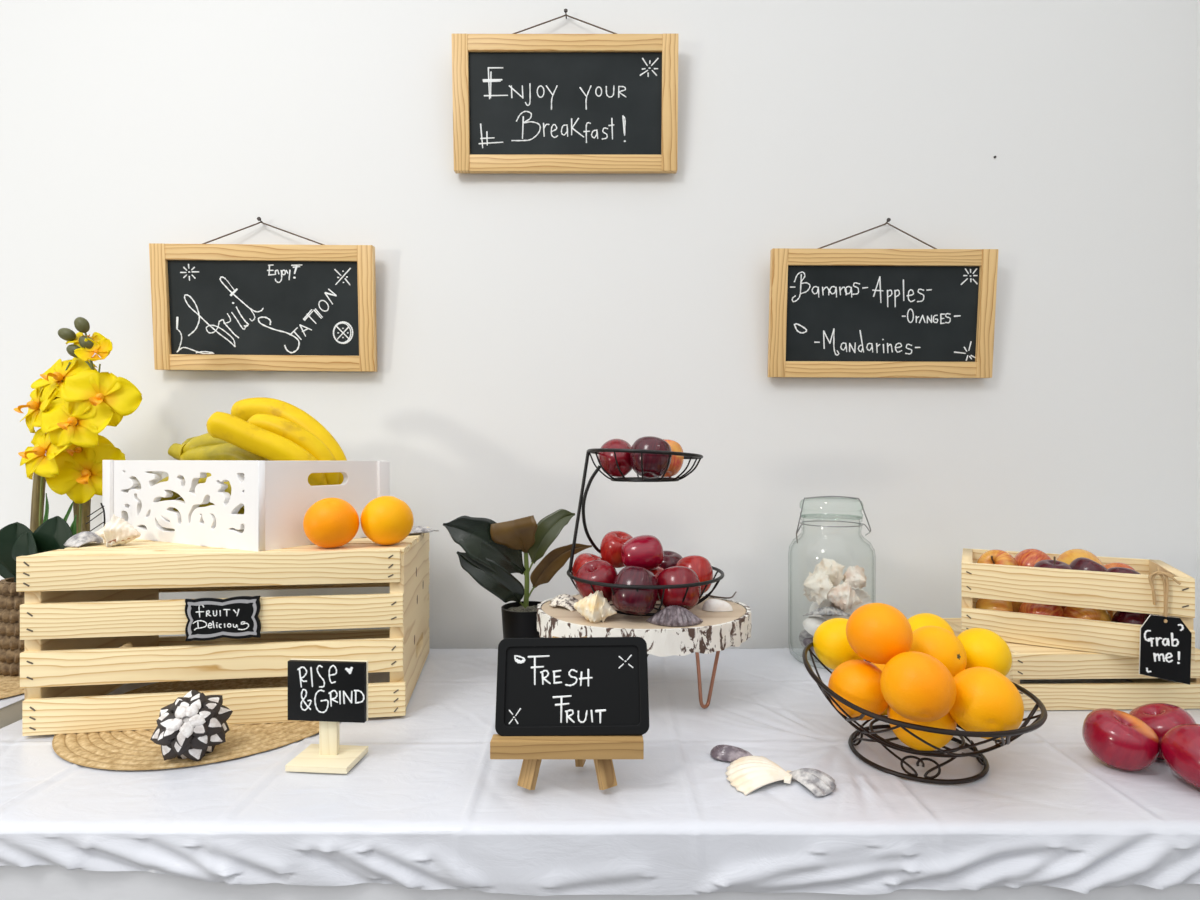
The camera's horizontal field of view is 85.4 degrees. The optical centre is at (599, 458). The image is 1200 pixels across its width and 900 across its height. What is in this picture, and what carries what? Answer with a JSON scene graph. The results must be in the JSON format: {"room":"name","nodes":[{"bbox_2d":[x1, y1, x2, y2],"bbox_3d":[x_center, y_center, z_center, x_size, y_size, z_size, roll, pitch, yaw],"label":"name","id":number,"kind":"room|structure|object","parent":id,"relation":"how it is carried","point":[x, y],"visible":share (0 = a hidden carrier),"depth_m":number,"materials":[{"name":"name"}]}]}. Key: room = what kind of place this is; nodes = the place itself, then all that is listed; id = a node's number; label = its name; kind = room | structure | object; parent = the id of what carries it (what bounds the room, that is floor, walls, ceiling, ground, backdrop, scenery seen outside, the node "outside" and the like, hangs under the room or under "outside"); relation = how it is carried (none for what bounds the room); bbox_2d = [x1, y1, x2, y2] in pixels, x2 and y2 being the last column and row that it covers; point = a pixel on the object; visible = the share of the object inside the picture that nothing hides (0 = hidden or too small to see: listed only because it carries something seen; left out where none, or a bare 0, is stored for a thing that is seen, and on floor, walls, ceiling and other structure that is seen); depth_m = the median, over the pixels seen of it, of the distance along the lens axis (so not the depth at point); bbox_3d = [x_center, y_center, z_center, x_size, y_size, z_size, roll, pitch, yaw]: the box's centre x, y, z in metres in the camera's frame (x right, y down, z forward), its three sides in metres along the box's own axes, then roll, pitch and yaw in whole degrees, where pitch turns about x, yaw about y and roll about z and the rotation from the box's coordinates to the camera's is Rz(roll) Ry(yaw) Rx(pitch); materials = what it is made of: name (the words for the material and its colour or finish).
{"room":"breakfast buffet area","nodes":[
{"label":"breakfast buffet area","id":0,"kind":"room"},
{"bbox_2d":[0,0,1196,648],"bbox_3d":[-0.671,-0.207,1.310,3.657,2.600,0.100,0,0,0],"label":"wall","id":1,"kind":"structure","parent":0,"point":[527,324],"depth_m":1.26,"materials":[{"name":"white paint"}]},
{"bbox_3d":[-0.065,-0.857,1.251,0.007,0.008,0.022,0,0,0],"label":"nail","id":2,"kind":"object","parent":1,"relation":"attached to","visible":0},
{"bbox_2d":[451,14,678,173],"bbox_3d":[-0.066,-0.702,1.235,0.426,0.306,0.035,0,0,0],"label":"chalkboard","id":3,"kind":"object","parent":2,"relation":"hanging from","point":[523,103],"visible":1,"depth_m":1.23,"materials":[{"name":"brown wood"}]},
{"bbox_3d":[-0.652,-0.459,1.251,0.007,0.008,0.022,0,0,0],"label":"nail","id":4,"kind":"object","parent":1,"relation":"attached to","visible":0},
{"bbox_2d":[149,221,376,371],"bbox_3d":[-0.637,-0.312,1.235,0.421,0.290,0.034,0,0,0],"label":"chalkboard","id":5,"kind":"object","parent":4,"relation":"hanging from","point":[216,307],"visible":1,"depth_m":1.23,"materials":[{"name":"brown wood"}]},
{"bbox_3d":[0.552,-0.457,1.251,0.007,0.008,0.022,0,0,0],"label":"nail","id":6,"kind":"object","parent":1,"relation":"attached to","visible":0},
{"bbox_2d":[768,222,997,377],"bbox_3d":[0.535,-0.305,1.235,0.425,0.300,0.035,0,0,0],"label":"chalkboard","id":7,"kind":"object","parent":6,"relation":"hanging from","point":[834,313],"visible":1,"depth_m":1.23,"materials":[{"name":"brown wood"}]},
{"bbox_2d":[1197,0,1199,648],"bbox_3d":[1.207,-0.207,0.550,0.100,2.600,1.420,0,0,0],"label":"wall","id":8,"kind":"structure","parent":0,"point":[1198,1],"depth_m":1.26,"materials":[{"name":"white paint"}]},
{"bbox_3d":[0.000,1.143,0.200,6.000,0.100,4.200,0,0,0],"label":"floor","id":9,"kind":"structure","parent":0,"visible":0},
{"bbox_2d":[0,698,24,728],"bbox_3d":[-1.476,0.726,0.921,1.228,0.734,0.566,0,0,0],"label":"folding table","id":10,"kind":"object","parent":9,"relation":"on","point":[12,713],"visible":0.02,"depth_m":0.95,"materials":[{"name":"white wood"}]},
{"bbox_2d":[0,693,24,707],"bbox_3d":[-1.301,0.405,0.918,0.899,0.104,0.600,0,0,0],"label":"tablecloth","id":11,"kind":"object","parent":10,"relation":"on","point":[7,701],"visible":0.09,"depth_m":0.96,"materials":[{"name":"white fabric"}]},
{"bbox_2d":[0,675,24,698],"bbox_3d":[-1.005,0.351,1.045,0.312,0.003,0.312,0,0,0],"label":"placemat","id":12,"kind":"object","parent":11,"relation":"on","point":[9,685],"visible":0.16,"depth_m":1.00,"materials":[{"name":"wicker"}]},
{"bbox_2d":[0,317,141,675],"bbox_3d":[-0.912,0.058,1.089,0.252,0.585,0.140,0,0,20],"label":"potted orchid","id":13,"kind":"object","parent":12,"relation":"on","point":[72,402],"visible":0.64,"depth_m":1.06,"materials":[{"name":"plant"}]},
{"bbox_3d":[0.172,0.726,0.921,1.897,0.734,0.566,0,0,0],"label":"folding table","id":14,"kind":"object","parent":9,"relation":"on","visible":0},
{"bbox_2d":[0,648,1199,895],"bbox_3d":[0.171,0.403,0.915,1.915,0.107,0.606,0,0,0],"label":"tablecloth","id":15,"kind":"object","parent":14,"relation":"on","point":[427,806],"visible":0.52,"depth_m":0.66,"materials":[{"name":"white fabric"}]},
{"bbox_2d":[52,676,318,769],"bbox_3d":[-0.530,0.351,0.925,0.382,0.003,0.382,0,0,43],"label":"placemat","id":16,"kind":"object","parent":15,"relation":"on","point":[130,749],"visible":0.23,"depth_m":0.81,"materials":[{"name":"wicker"}]},
{"bbox_2d":[150,690,232,760],"bbox_3d":[-0.483,0.317,0.767,0.079,0.078,0.074,0,0,-3],"label":"flower","id":17,"kind":"object","parent":16,"relation":"on","point":[191,727],"visible":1,"depth_m":0.74,"materials":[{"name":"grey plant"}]},
{"bbox_2d":[16,527,428,735],"bbox_3d":[-0.521,0.237,1.000,0.475,0.228,0.301,0,0,-8],"label":"wooden crate","id":18,"kind":"object","parent":15,"relation":"on","point":[84,603],"visible":0.94,"depth_m":0.86,"materials":[{"name":"brown wood"}]},
{"bbox_2d":[64,531,102,546],"bbox_3d":[-0.737,0.113,0.932,0.047,0.019,0.054,0,0,25],"label":"scallop shell","id":19,"kind":"object","parent":18,"relation":"on","point":[77,540],"visible":0.97,"depth_m":0.92,"materials":[{"name":"white"}]},
{"bbox_2d":[86,503,105,531],"bbox_3d":[-0.764,0.094,0.985,0.030,0.055,0.002,0,0,0],"label":"wire rack","id":20,"kind":"object","parent":18,"relation":"on","point":[102,506],"visible":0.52,"depth_m":0.98,"materials":[{"name":"black"}]},
{"bbox_2d":[95,514,140,546],"bbox_3d":[-0.685,0.102,0.924,0.042,0.049,0.045,0,0,40],"label":"conch shell","id":21,"kind":"object","parent":18,"relation":"on","point":[118,532],"visible":1,"depth_m":0.92,"materials":[{"name":"white"}]},
{"bbox_2d":[185,596,260,640],"bbox_3d":[-0.492,0.208,0.849,0.092,0.055,0.005,-1,0,-8],"label":"plaque","id":22,"kind":"object","parent":18,"relation":"attached to","point":[237,617],"visible":1,"depth_m":0.85,"materials":[{"name":"black paint"}]},
{"bbox_2d":[103,460,389,551],"bbox_3d":[-0.570,0.063,1.051,0.391,0.123,0.233,0,0,28],"label":"box","id":23,"kind":"object","parent":18,"relation":"on","point":[276,497],"visible":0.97,"depth_m":0.93,"materials":[{"name":"white paint"}]},
{"bbox_2d":[156,433,270,527],"bbox_3d":[-0.603,0.034,1.063,0.265,0.162,0.136,0,0,24],"label":"banana bunch","id":24,"kind":"object","parent":23,"relation":"in","point":[202,447],"visible":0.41,"depth_m":1.02,"materials":[{"name":"yellow food"}]},
{"bbox_2d":[206,397,346,485],"bbox_3d":[-0.504,-0.004,1.017,0.194,0.194,0.140,0,0,0],"label":"banana bunch","id":25,"kind":"object","parent":23,"relation":"in","point":[271,429],"visible":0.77,"depth_m":1.00,"materials":[{"name":"yellow food"}]},
{"bbox_2d":[303,498,358,547],"bbox_3d":[-0.372,0.088,0.902,0.072,0.070,0.071,0,0,22],"label":"orange","id":26,"kind":"object","parent":18,"relation":"on","point":[329,522],"visible":1,"depth_m":0.88,"materials":[{"name":"orange food"}]},
{"bbox_2d":[360,496,413,544],"bbox_3d":[-0.304,0.088,0.931,0.072,0.070,0.073,0,0,25],"label":"orange","id":27,"kind":"object","parent":18,"relation":"on","point":[385,520],"visible":1,"depth_m":0.91,"materials":[{"name":"orange food"}]},
{"bbox_2d":[410,526,438,533],"bbox_3d":[-0.302,0.117,1.075,0.052,0.013,0.083,0,0,30],"label":"scallop shell","id":28,"kind":"object","parent":18,"relation":"on","point":[415,529],"visible":0.77,"depth_m":1.06,"materials":[{"name":"white"}]},
{"bbox_2d":[285,658,367,773],"bbox_3d":[-0.317,0.293,0.757,0.094,0.118,0.056,0,0,5],"label":"sign","id":29,"kind":"object","parent":15,"relation":"on","point":[328,692],"visible":1,"depth_m":0.75,"materials":[{"name":"brown wood"}]},
{"bbox_2d":[443,509,591,638],"bbox_3d":[-0.139,0.219,1.083,0.236,0.269,0.098,0,0,-30],"label":"rubber plant","id":30,"kind":"object","parent":15,"relation":"on","point":[493,550],"visible":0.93,"depth_m":1.07,"materials":[{"name":"green plant"}]},
{"bbox_2d":[490,636,643,789],"bbox_3d":[-0.035,0.276,0.714,0.160,0.148,0.076,0,0,0],"label":"easel","id":31,"kind":"object","parent":15,"relation":"on","point":[602,749],"visible":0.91,"depth_m":0.68,"materials":[{"name":"brown wood"}]},
{"bbox_2d":[495,637,648,735],"bbox_3d":[-0.030,0.247,0.709,0.166,0.100,0.039,0,0,0],"label":"chalkboard","id":32,"kind":"object","parent":31,"relation":"on","point":[570,686],"visible":1,"depth_m":0.71,"materials":[{"name":"black paint"}]},
{"bbox_2d":[0,865,1199,899],"bbox_3d":[0.172,0.609,0.630,1.925,0.500,0.008,0,0,0],"label":"table skirt","id":33,"kind":"object","parent":15,"relation":"hanging from","point":[43,882],"visible":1,"depth_m":0.63,"materials":[{"name":"white fabric"}]},
{"bbox_2d":[537,594,751,708],"bbox_3d":[0.066,0.289,0.981,0.324,0.129,0.253,0,0,0],"label":"cake stand","id":34,"kind":"object","parent":15,"relation":"on","point":[718,631],"visible":0.54,"depth_m":0.89,"materials":[{"name":"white wood"}]},
{"bbox_2d":[549,594,577,610],"bbox_3d":[-0.053,0.216,0.995,0.047,0.018,0.075,0,0,-30],"label":"scallop shell","id":35,"kind":"object","parent":34,"relation":"on","point":[567,601],"visible":0.94,"depth_m":0.98,"materials":[{"name":"white"}]},
{"bbox_2d":[573,590,616,622],"bbox_3d":[-0.007,0.207,0.903,0.048,0.054,0.044,0,0,-27],"label":"conch shell","id":36,"kind":"object","parent":34,"relation":"on","point":[595,608],"visible":1,"depth_m":0.89,"materials":[{"name":"beige"}]},
{"bbox_2d":[567,448,723,615],"bbox_3d":[0.068,0.104,0.985,0.237,0.239,0.237,0,0,0],"label":"fruit stand","id":37,"kind":"object","parent":34,"relation":"on","point":[582,499],"visible":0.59,"depth_m":0.94,"materials":[{"name":"black metal"}]},
{"bbox_2d":[572,553,602,581],"bbox_3d":[-0.015,0.174,1.008,0.057,0.055,0.054,0,0,24],"label":"apple","id":38,"kind":"object","parent":37,"relation":"in","point":[583,558],"visible":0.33,"depth_m":0.99,"materials":[{"name":"red food"}]},
{"bbox_2d":[575,559,617,601],"bbox_3d":[-0.004,0.179,0.942,0.063,0.064,0.064,0,0,29],"label":"apple","id":39,"kind":"object","parent":37,"relation":"in","point":[603,571],"visible":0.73,"depth_m":0.92,"materials":[{"name":"red food"}]},
{"bbox_2d":[598,439,632,476],"bbox_3d":[0.026,-0.002,0.981,0.055,0.059,0.060,0,0,-13],"label":"apple","id":40,"kind":"object","parent":37,"relation":"in","point":[607,459],"visible":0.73,"depth_m":0.96,"materials":[{"name":"red food"}]},
{"bbox_2d":[600,531,632,567],"bbox_3d":[0.029,0.141,1.017,0.057,0.057,0.057,0,0,18],"label":"apple","id":41,"kind":"object","parent":37,"relation":"in","point":[612,542],"visible":0.81,"depth_m":1.00,"materials":[{"name":"red food"}]},
{"bbox_2d":[611,566,657,614],"bbox_3d":[0.048,0.183,0.904,0.064,0.069,0.068,0,0,29],"label":"apple","id":42,"kind":"object","parent":37,"relation":"in","point":[642,602],"visible":0.97,"depth_m":0.88,"materials":[{"name":"red food"}]},
{"bbox_2d":[621,535,663,569],"bbox_3d":[0.062,0.139,0.957,0.061,0.053,0.055,0,0,-11],"label":"apple","id":43,"kind":"object","parent":37,"relation":"in","point":[645,551],"visible":0.96,"depth_m":0.94,"materials":[{"name":"red food"}]},
{"bbox_2d":[587,448,702,481],"bbox_3d":[0.068,0.009,0.985,0.175,0.049,0.175,0,0,0],"label":"basket","id":44,"kind":"object","parent":37,"relation":"on","point":[595,451],"depth_m":0.94,"materials":[{"name":"black metal"}]},
{"bbox_2d":[567,566,723,615],"bbox_3d":[0.068,0.196,0.985,0.237,0.054,0.237,0,0,0],"label":"basket","id":45,"kind":"object","parent":37,"relation":"on","point":[717,580],"depth_m":0.90,"materials":[{"name":"black metal"}]},
{"bbox_2d":[630,436,671,477],"bbox_3d":[0.074,-0.003,0.946,0.061,0.061,0.061,0,0,21],"label":"apple","id":46,"kind":"object","parent":37,"relation":"in","point":[654,465],"visible":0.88,"depth_m":0.92,"materials":[{"name":"red food"}]},
{"bbox_2d":[650,567,663,600],"bbox_3d":[0.077,0.188,0.975,0.053,0.052,0.053,0,0,29],"label":"apple","id":47,"kind":"object","parent":37,"relation":"in","point":[656,571],"visible":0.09,"depth_m":0.96,"materials":[{"name":"red food"}]},
{"bbox_2d":[659,551,682,568],"bbox_3d":[0.108,0.176,1.044,0.055,0.054,0.057,0,0,19],"label":"apple","id":48,"kind":"object","parent":37,"relation":"in","point":[671,558],"visible":0.3,"depth_m":1.02,"materials":[{"name":"red food"}]},
{"bbox_2d":[660,439,683,476],"bbox_3d":[0.102,-0.002,1.009,0.057,0.060,0.060,0,0,11],"label":"apple","id":49,"kind":"object","parent":37,"relation":"in","point":[676,463],"visible":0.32,"depth_m":0.99,"materials":[{"name":"brown food"}]},
{"bbox_2d":[656,566,700,609],"bbox_3d":[0.111,0.185,0.927,0.065,0.066,0.066,0,0,23],"label":"apple","id":50,"kind":"object","parent":37,"relation":"in","point":[674,575],"visible":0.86,"depth_m":0.90,"materials":[{"name":"red food"}]},
{"bbox_2d":[675,555,712,592],"bbox_3d":[0.143,0.177,0.991,0.059,0.062,0.062,0,0,-14],"label":"apple","id":51,"kind":"object","parent":37,"relation":"in","point":[700,565],"visible":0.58,"depth_m":0.97,"materials":[{"name":"red food"}]},
{"bbox_2d":[646,605,702,626],"bbox_3d":[0.103,0.213,0.891,0.079,0.024,0.048,0,0,2],"label":"scallop shell","id":52,"kind":"object","parent":34,"relation":"on","point":[673,616],"visible":1,"depth_m":0.88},
{"bbox_2d":[702,599,732,611],"bbox_3d":[0.175,0.217,0.968,0.045,0.015,0.027,0,0,12],"label":"shell","id":53,"kind":"object","parent":34,"relation":"on","point":[716,605],"visible":1,"depth_m":0.96,"materials":[{"name":"white"}]},
{"bbox_2d":[706,592,735,598],"bbox_3d":[0.197,0.220,1.047,0.051,0.007,0.028,0,0,0],"label":"twig","id":54,"kind":"object","parent":34,"relation":"on","point":[735,592],"visible":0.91,"depth_m":1.04,"materials":[{"name":"brown"}]},
{"bbox_2d":[710,745,752,761],"bbox_3d":[0.157,0.346,0.769,0.052,0.011,0.029,0,0,18],"label":"shell","id":55,"kind":"object","parent":15,"relation":"on","point":[730,753],"visible":0.98,"depth_m":0.76,"materials":[{"name":"grey"}]},
{"bbox_2d":[725,756,791,795],"bbox_3d":[0.172,0.344,0.726,0.074,0.018,0.075,0,0,-23],"label":"shell","id":56,"kind":"object","parent":15,"relation":"on","point":[747,774],"visible":1,"depth_m":0.71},
{"bbox_2d":[789,768,835,796],"bbox_3d":[0.233,0.345,0.709,0.047,0.016,0.053,0,0,-37],"label":"scallop shell","id":57,"kind":"object","parent":15,"relation":"on","point":[818,782],"visible":1,"depth_m":0.70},
{"bbox_2d":[789,496,875,668],"bbox_3d":[0.405,0.209,1.140,0.144,0.289,0.144,0,0,0],"label":"glass jar","id":58,"kind":"object","parent":15,"relation":"on","point":[801,523],"visible":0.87,"depth_m":1.14,"materials":[{"name":"clear glass"}]},
{"bbox_2d":[799,629,813,647],"bbox_3d":[0.361,0.314,1.135,0.024,0.036,0.024,0,0,25],"label":"shell","id":59,"kind":"object","parent":58,"relation":"in","point":[804,634],"visible":0.67,"depth_m":1.13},
{"bbox_2d":[803,638,815,653],"bbox_3d":[0.377,0.325,1.124,0.051,0.031,0.024,0,0,34],"label":"shell","id":60,"kind":"object","parent":58,"relation":"in","point":[806,641],"visible":0.25,"depth_m":1.12,"materials":[{"name":"grey"}]},
{"bbox_2d":[803,616,826,635],"bbox_3d":[0.372,0.285,1.115,0.053,0.032,0.035,0,0,-42],"label":"shell","id":61,"kind":"object","parent":58,"relation":"in","point":[812,623],"visible":0.75,"depth_m":1.10,"materials":[{"name":"white"}]},
{"bbox_2d":[803,568,833,604],"bbox_3d":[0.380,0.219,1.127,0.053,0.060,0.053,0,0,17],"label":"conch shell","id":62,"kind":"object","parent":58,"relation":"in","point":[817,585],"visible":0.86,"depth_m":1.11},
{"bbox_2d":[803,606,850,616],"bbox_3d":[0.387,0.262,1.108,0.075,0.022,0.053,0,0,38],"label":"scallop shell","id":63,"kind":"object","parent":58,"relation":"in","point":[823,611],"visible":0.98,"depth_m":1.09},
{"bbox_2d":[813,558,844,586],"bbox_3d":[0.406,0.203,1.156,0.046,0.054,0.050,0,0,-12],"label":"conch shell","id":64,"kind":"object","parent":58,"relation":"in","point":[829,567],"visible":0.72,"depth_m":1.14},
{"bbox_2d":[809,599,848,619],"bbox_3d":[0.413,0.265,1.159,0.078,0.031,0.063,0,0,20],"label":"shell","id":65,"kind":"object","parent":58,"relation":"in","point":[814,606],"visible":0.22,"depth_m":1.14,"materials":[{"name":"white"}]},
{"bbox_2d":[827,581,862,611],"bbox_3d":[0.413,0.236,1.107,0.052,0.054,0.045,0,0,-30],"label":"conch shell","id":66,"kind":"object","parent":58,"relation":"in","point":[842,596],"visible":1,"depth_m":1.09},
{"bbox_2d":[827,587,871,614],"bbox_3d":[0.431,0.244,1.122,0.086,0.051,0.022,0,0,-8],"label":"scallop shell","id":67,"kind":"object","parent":58,"relation":"in","point":[866,599],"visible":0.34,"depth_m":1.12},
{"bbox_2d":[842,565,866,588],"bbox_3d":[0.446,0.210,1.142,0.045,0.047,0.041,0,0,28],"label":"conch shell","id":68,"kind":"object","parent":58,"relation":"in","point":[856,577],"visible":0.84,"depth_m":1.13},
{"bbox_2d":[802,642,1047,783],"bbox_3d":[0.378,0.297,0.778,0.260,0.111,0.260,0,0,37],"label":"fruit bowl","id":69,"kind":"object","parent":15,"relation":"on","point":[1011,735],"visible":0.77,"depth_m":0.72,"materials":[{"name":"brown metal"}]},
{"bbox_2d":[813,618,863,669],"bbox_3d":[0.314,0.242,0.850,0.068,0.067,0.066,0,0,20],"label":"orange","id":70,"kind":"object","parent":69,"relation":"in","point":[831,646],"visible":0.66,"depth_m":0.83,"materials":[{"name":"food"}]},
{"bbox_2d":[828,660,887,720],"bbox_3d":[0.303,0.270,0.760,0.068,0.067,0.070,0,0,22],"label":"orange","id":71,"kind":"object","parent":69,"relation":"in","point":[857,682],"visible":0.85,"depth_m":0.74,"materials":[{"name":"orange food"}]},
{"bbox_2d":[846,603,912,663],"bbox_3d":[0.322,0.201,0.750,0.071,0.068,0.069,0,0,22],"label":"orange","id":72,"kind":"object","parent":71,"relation":"on","point":[876,632],"visible":0.92,"depth_m":0.73,"materials":[{"name":"orange food"}]},
{"bbox_2d":[871,662,887,714],"bbox_3d":[0.363,0.295,0.838,0.064,0.065,0.066,0,0,26],"label":"orange","id":73,"kind":"object","parent":69,"relation":"in","point":[880,666],"visible":0.03,"depth_m":0.83,"materials":[{"name":"orange food"}]},
{"bbox_2d":[880,651,955,721],"bbox_3d":[0.336,0.240,0.688,0.073,0.071,0.070,0,0,20],"label":"orange","id":74,"kind":"object","parent":69,"relation":"in","point":[917,686],"visible":1,"depth_m":0.66,"materials":[{"name":"orange food"}]},
{"bbox_2d":[887,705,956,750],"bbox_3d":[0.363,0.292,0.735,0.070,0.069,0.068,0,0,20],"label":"orange","id":75,"kind":"object","parent":69,"relation":"in","point":[946,722],"visible":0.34,"depth_m":0.71,"materials":[{"name":"orange food"}]},
{"bbox_2d":[907,613,954,634],"bbox_3d":[0.437,0.241,0.868,0.068,0.068,0.068,0,0,23],"label":"orange","id":76,"kind":"object","parent":69,"relation":"on","point":[917,621],"visible":0.17,"depth_m":0.85,"materials":[{"name":"food"}]},
{"bbox_2d":[910,626,966,676],"bbox_3d":[0.407,0.238,0.790,0.068,0.068,0.068,0,0,23],"label":"orange","id":77,"kind":"object","parent":69,"relation":"in","point":[940,643],"visible":0.59,"depth_m":0.77,"materials":[{"name":"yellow food"}]},
{"bbox_2d":[957,628,1011,675],"bbox_3d":[0.480,0.247,0.818,0.065,0.066,0.067,0,0,25],"label":"orange","id":78,"kind":"object","parent":69,"relation":"in","point":[983,647],"visible":0.56,"depth_m":0.79,"materials":[{"name":"food"}]},
{"bbox_2d":[949,667,1023,739],"bbox_3d":[0.413,0.262,0.700,0.073,0.074,0.071,0,0,25],"label":"orange","id":79,"kind":"object","parent":69,"relation":"in","point":[986,700],"visible":0.86,"depth_m":0.68,"materials":[{"name":"orange food"}]},
{"bbox_2d":[943,618,1199,709],"bbox_3d":[0.719,0.314,1.019,0.285,0.080,0.211,0,0,-2],"label":"wooden crate","id":80,"kind":"object","parent":15,"relation":"on","point":[1028,661],"visible":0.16,"depth_m":0.91,"materials":[{"name":"brown wood"}]},
{"bbox_2d":[961,548,1194,663],"bbox_3d":[0.720,0.217,1.013,0.272,0.115,0.188,0,0,30],"label":"wooden crate","id":81,"kind":"object","parent":80,"relation":"on","point":[1125,592],"visible":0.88,"depth_m":0.94,"materials":[{"name":"brown wood"}]},
{"bbox_2d":[975,598,1013,611],"bbox_3d":[0.617,0.239,1.015,0.054,0.056,0.056,0,0,31],"label":"apple","id":82,"kind":"object","parent":81,"relation":"in","point":[990,604],"visible":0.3,"depth_m":1.00,"materials":[{"name":"orange food"}]},
{"bbox_2d":[977,549,1017,565],"bbox_3d":[0.648,0.177,1.060,0.059,0.060,0.058,0,0,-44],"label":"apple","id":83,"kind":"object","parent":81,"relation":"in","point":[1000,557],"visible":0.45,"depth_m":1.05,"materials":[{"name":"brown food"}]},
{"bbox_2d":[1012,601,1022,611],"bbox_3d":[0.666,0.239,1.075,0.057,0.051,0.057,0,0,41],"label":"apple","id":84,"kind":"object","parent":81,"relation":"in","point":[1016,605],"visible":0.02,"depth_m":1.05,"materials":[{"name":"food"}]},
{"bbox_2d":[1014,549,1051,566],"bbox_3d":[0.706,0.176,1.063,0.059,0.059,0.058,0,0,-18],"label":"apple","id":85,"kind":"object","parent":81,"relation":"in","point":[1027,557],"visible":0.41,"depth_m":1.05,"materials":[{"name":"food"}]},
{"bbox_2d":[1018,602,1063,616],"bbox_3d":[0.668,0.238,0.987,0.058,0.060,0.058,0,0,-36],"label":"apple","id":86,"kind":"object","parent":81,"relation":"in","point":[1030,608],"visible":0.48,"depth_m":0.97,"materials":[{"name":"red food"}]},
{"bbox_2d":[1034,557,1073,569],"bbox_3d":[0.685,0.177,0.983,0.055,0.059,0.056,0,0,21],"label":"apple","id":87,"kind":"object","parent":81,"relation":"in","point":[1054,563],"visible":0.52,"depth_m":0.97,"materials":[{"name":"brown food"}]},
{"bbox_2d":[1057,549,1102,565],"bbox_3d":[0.762,0.174,1.032,0.062,0.062,0.062,0,0,13],"label":"apple","id":88,"kind":"object","parent":81,"relation":"in","point":[1068,556],"visible":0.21,"depth_m":1.02,"materials":[{"name":"orange food"}]},
{"bbox_2d":[1063,606,1111,621],"bbox_3d":[0.718,0.239,0.958,0.058,0.058,0.052,0,0,8],"label":"apple","id":89,"kind":"object","parent":81,"relation":"in","point":[1071,612],"visible":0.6,"depth_m":0.94,"materials":[{"name":"food"}]},
{"bbox_2d":[1069,557,1106,571],"bbox_3d":[0.741,0.178,0.987,0.056,0.056,0.054,0,0,28],"label":"apple","id":90,"kind":"object","parent":81,"relation":"in","point":[1082,563],"visible":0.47,"depth_m":0.97,"materials":[{"name":"food"}]},
{"bbox_2d":[1106,610,1112,619],"bbox_3d":[0.769,0.239,1.021,0.057,0.051,0.057,0,0,16],"label":"apple","id":91,"kind":"object","parent":81,"relation":"in","point":[1110,612],"visible":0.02,"depth_m":0.99,"materials":[{"name":"food"}]},
{"bbox_2d":[1103,562,1134,569],"bbox_3d":[0.783,0.184,0.984,0.052,0.054,0.055,0,0,24],"label":"apple","id":92,"kind":"object","parent":81,"relation":"in","point":[1114,564],"visible":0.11,"depth_m":0.98,"materials":[{"name":"orange food"}]},
{"bbox_2d":[1104,567,1139,573],"bbox_3d":[0.754,0.183,0.939,0.055,0.055,0.053,0,0,-44],"label":"apple","id":93,"kind":"object","parent":81,"relation":"in","point":[1114,569],"visible":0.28,"depth_m":0.93,"materials":[{"name":"food"}]},
{"bbox_2d":[1112,611,1155,624],"bbox_3d":[0.769,0.238,0.930,0.057,0.060,0.059,0,0,-14],"label":"apple","id":94,"kind":"object","parent":81,"relation":"in","point":[1119,616],"visible":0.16,"depth_m":0.92,"materials":[{"name":"red food"}]},
{"bbox_2d":[1139,566,1191,684],"bbox_3d":[0.763,0.223,0.880,0.054,0.152,0.028,0,0,30],"label":"tag","id":95,"kind":"object","parent":81,"relation":"hanging from","point":[1165,641],"visible":1,"depth_m":0.87,"materials":[{"name":"black paint"}]},
{"bbox_2d":[1082,708,1159,770],"bbox_3d":[0.599,0.324,0.749,0.070,0.061,0.069,0,0,17],"label":"apple","id":96,"kind":"object","parent":15,"relation":"on","point":[1119,739],"visible":1,"depth_m":0.73,"materials":[{"name":"red food"}]},
{"bbox_2d":[1129,703,1195,759],"bbox_3d":[0.668,0.323,0.772,0.068,0.061,0.067,0,0,26],"label":"apple","id":97,"kind":"object","parent":15,"relation":"on","point":[1161,717],"visible":0.46,"depth_m":0.76,"materials":[{"name":"red food"}]},
{"bbox_2d":[1160,723,1199,788],"bbox_3d":[0.650,0.321,0.698,0.069,0.065,0.067,0,0,6],"label":"apple","id":98,"kind":"object","parent":15,"relation":"on","point":[1180,745],"visible":1,"depth_m":0.69,"materials":[{"name":"red food"}]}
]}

